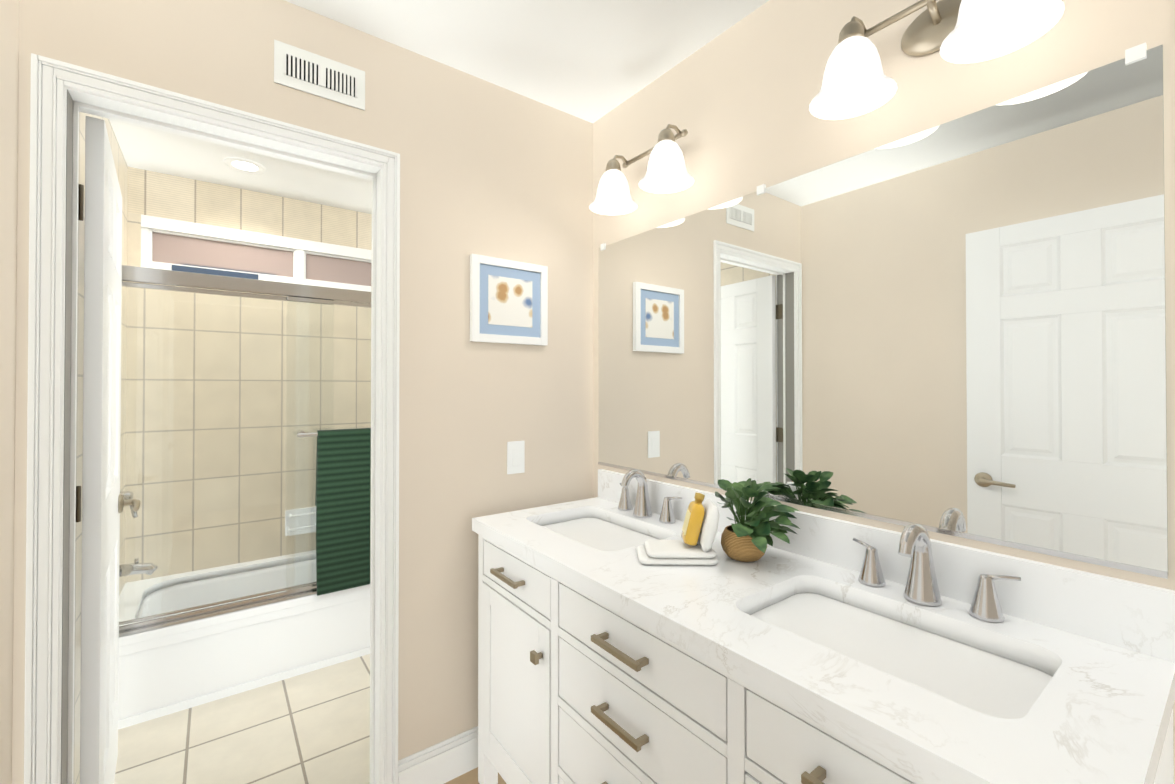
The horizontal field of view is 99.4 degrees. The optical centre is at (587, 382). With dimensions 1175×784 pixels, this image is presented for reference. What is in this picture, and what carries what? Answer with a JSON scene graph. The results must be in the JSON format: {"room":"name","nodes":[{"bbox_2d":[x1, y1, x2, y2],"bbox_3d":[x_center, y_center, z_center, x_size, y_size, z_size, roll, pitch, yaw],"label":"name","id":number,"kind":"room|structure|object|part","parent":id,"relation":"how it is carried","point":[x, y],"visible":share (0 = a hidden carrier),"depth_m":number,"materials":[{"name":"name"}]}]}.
{"room":"bathroom","nodes":[
{"label":"bathroom","id":0,"kind":"room"},
{"bbox_2d":[0,0,127,783],"bbox_3d":[-1.317,0.122,1.066,0.120,2.440,3.460,0,-1,-37],"label":"wall","id":1,"kind":"structure","parent":0,"point":[9,52],"depth_m":1.09,"materials":[{"name":"beige paint"}]},
{"bbox_2d":[119,491,157,576],"bbox_3d":[-2.027,0.650,2.239,0.149,0.446,0.170,0,-1,-37],"label":"tub faucet","id":2,"kind":"object","parent":1,"relation":"attached to","point":[138,566],"depth_m":2.22,"materials":[{"name":"silver metal"}]},
{"bbox_2d":[125,167,371,582],"bbox_3d":[-1.732,0.139,2.990,1.760,2.440,0.120,0,-1,-37],"label":"wall","id":3,"kind":"structure","parent":0,"point":[156,194],"depth_m":2.73,"materials":[{"name":"tile"}]},
{"bbox_2d":[141,214,370,291],"bbox_3d":[-1.774,-0.712,2.929,1.270,0.280,0.060,0,-1,-37],"label":"window","id":4,"kind":"structure","parent":3,"relation":"in","point":[175,245],"depth_m":2.81,"materials":[{"name":"white paint"}]},
{"bbox_2d":[285,506,315,535],"bbox_3d":[-1.664,0.813,2.911,0.170,0.150,0.075,0,-1,-37],"label":"soap dish","id":5,"kind":"object","parent":3,"relation":"attached to","point":[301,514],"depth_m":2.91,"materials":[{"name":"white ceramic"}]},
{"bbox_2d":[12,0,592,783],"bbox_3d":[-0.662,0.127,1.643,1.860,2.440,0.120,0,-1,-37],"label":"wall","id":6,"kind":"structure","parent":0,"point":[490,170],"depth_m":1.68,"materials":[{"name":"beige paint"}]},
{"bbox_2d":[80,116,140,783],"bbox_3d":[-1.463,0.329,1.551,0.094,2.012,0.692,0,-1,-40],"label":"room door","id":7,"kind":"structure","parent":6,"relation":"in","point":[104,502],"depth_m":1.28,"materials":[{"name":"white paint"}]},
{"bbox_2d":[24,53,399,783],"bbox_3d":[-0.967,0.303,1.405,0.808,2.084,0.139,0,-1,-37],"label":"door frame","id":8,"kind":"structure","parent":6,"relation":"attached to","point":[52,79],"depth_m":1.20,"materials":[{"name":"white paint"}]},
{"bbox_2d":[274,39,364,109],"bbox_3d":[-0.787,-0.909,1.476,0.240,0.120,0.009,0,-1,-37],"label":"air vent","id":9,"kind":"object","parent":6,"relation":"in","point":[310,73],"visible":1,"depth_m":1.47,"materials":[{"name":"white metal"}]},
{"bbox_2d":[398,726,477,783],"bbox_3d":[-0.290,1.282,1.827,0.790,0.135,0.014,0,-1,-37],"label":"baseboard","id":10,"kind":"structure","parent":6,"relation":"attached to","point":[445,761],"depth_m":1.67,"materials":[{"name":"white paint"}]},
{"bbox_2d":[470,254,547,345],"bbox_3d":[-0.284,-0.298,1.839,0.310,0.305,0.022,0,-1,-37],"label":"picture frame","id":11,"kind":"object","parent":6,"relation":"attached to","point":[508,301],"visible":0.98,"depth_m":1.83,"materials":[{"name":"white paint"}]},
{"bbox_2d":[507,441,524,473],"bbox_3d":[-0.266,0.277,1.856,0.072,0.120,0.008,0,-1,-37],"label":"switch plate","id":12,"kind":"object","parent":6,"relation":"attached to","point":[515,457],"visible":1,"depth_m":1.85,"materials":[{"name":"white plastic"}]},
{"bbox_2d":[114,654,505,783],"bbox_3d":[-0.297,1.383,1.143,1.860,0.080,4.780,0,-1,-37],"label":"floor","id":13,"kind":"structure","parent":0,"point":[312,727],"depth_m":1.89,"materials":[{"name":"tile"}]},
{"bbox_2d":[118,550,369,729],"bbox_3d":[-1.477,1.177,2.641,1.518,0.362,0.729,0,-1,-37],"label":"bathtub","id":14,"kind":"object","parent":13,"relation":"on","point":[167,670],"visible":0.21,"depth_m":2.24,"materials":[{"name":"white ceramic"}]},
{"bbox_2d":[119,265,370,636],"bbox_3d":[-1.266,0.267,2.365,1.512,1.451,0.108,0,-1,-37],"label":"shower enclosure","id":15,"kind":"object","parent":14,"relation":"on","point":[158,279],"visible":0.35,"depth_m":2.19,"materials":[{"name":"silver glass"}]},
{"bbox_2d":[315,428,370,595],"bbox_3d":[-1.150,0.602,2.392,0.276,0.762,0.039,0,-1,-37],"label":"towel","id":16,"kind":"object","parent":15,"relation":"hanging from","point":[343,489],"visible":0.77,"depth_m":2.36,"materials":[{"name":"green fabric"}]},
{"bbox_2d":[472,469,1174,783],"bbox_3d":[0.278,0.844,1.243,0.581,1.000,1.516,0,-1,-37],"label":"bathroom vanity","id":17,"kind":"object","parent":13,"relation":"on","point":[804,656],"visible":0.98,"depth_m":0.95,"materials":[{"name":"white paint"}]},
{"bbox_2d":[618,469,681,523],"bbox_3d":[0.168,0.376,1.705,0.134,0.165,0.308,0,-1,-37],"label":"faucet","id":18,"kind":"object","parent":17,"relation":"on","point":[642,508],"visible":1,"depth_m":1.70,"materials":[{"name":"silver metal"}]},
{"bbox_2d":[636,498,719,564],"bbox_3d":[0.232,0.382,1.297,0.202,0.145,0.125,0,0,1],"label":"folded hand towel","id":19,"kind":"object","parent":17,"relation":"on","point":[669,552],"visible":0.94,"depth_m":1.24,"materials":[{"name":"white fabric"}]},
{"bbox_2d":[681,492,704,545],"bbox_3d":[0.274,0.351,1.296,0.073,0.131,0.076,0,-1,-37],"label":"soap bottle","id":20,"kind":"object","parent":19,"relation":"on","point":[693,521],"visible":1,"depth_m":1.27,"materials":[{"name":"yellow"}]},
{"bbox_2d":[715,478,799,561],"bbox_3d":[0.397,0.354,1.285,0.242,0.202,0.281,0,-1,-37],"label":"potted plant","id":21,"kind":"object","parent":17,"relation":"on","point":[742,540],"visible":1,"depth_m":1.25,"materials":[{"name":"green plant"}]},
{"bbox_2d":[853,523,1020,622],"bbox_3d":[0.677,0.370,1.024,0.134,0.165,0.308,0,-1,-37],"label":"faucet","id":22,"kind":"object","parent":17,"relation":"on","point":[921,587],"visible":0.98,"depth_m":1.02,"materials":[{"name":"silver metal"}]},
{"bbox_2d":[109,0,768,213],"bbox_3d":[-0.297,-1.147,1.165,1.860,0.100,4.780,0,-1,-37],"label":"ceiling","id":23,"kind":"structure","parent":0,"point":[591,61],"depth_m":1.64,"materials":[{"name":"paint"}]},
{"bbox_2d":[223,157,265,173],"bbox_3d":[-1.707,-1.082,2.483,0.176,0.006,0.176,0,-1,-37],"label":"recessed light","id":24,"kind":"object","parent":23,"relation":"in","point":[244,165],"visible":1,"depth_m":2.48,"materials":[{"name":"white paint"}]},
{"bbox_2d":[593,0,1174,783],"bbox_3d":[0.587,0.126,1.415,0.132,2.440,1.740,0,-1,-37],"label":"wall","id":25,"kind":"structure","parent":0,"point":[954,328],"depth_m":1.12,"materials":[{"name":"beige paint"}]},
{"bbox_2d":[589,124,693,214],"bbox_3d":[0.187,-0.727,1.685,0.216,0.197,0.434,0,-1,-37],"label":"sconce","id":26,"kind":"object","parent":25,"relation":"attached to","point":[667,133],"depth_m":1.63,"materials":[{"name":"white glass"}]},
{"bbox_3d":[0.170,-0.690,1.672,0.174,0.124,0.434,0,-1,-37],"label":"sconce shade","id":27,"kind":"part","parent":26,"relation":"part of","materials":[{"name":"white glass"}]},
{"bbox_2d":[809,0,1064,119],"bbox_3d":[0.683,-0.732,1.020,0.216,0.197,0.434,0,-1,-37],"label":"sconce","id":28,"kind":"object","parent":25,"relation":"attached to","point":[929,29],"depth_m":1.06,"materials":[{"name":"white glass"}]},
{"bbox_3d":[0.667,-0.696,1.007,0.174,0.124,0.434,0,-1,-37],"label":"sconce shade","id":29,"kind":"part","parent":28,"relation":"part of","materials":[{"name":"white glass"}]},
{"bbox_2d":[1169,0,1174,528],"bbox_3d":[0.379,0.116,0.249,1.620,2.440,0.120,0,-1,-37],"label":"wall","id":30,"kind":"structure","parent":0,"point":[1172,56],"depth_m":0.34,"materials":[{"name":"beige paint"}]}
]}

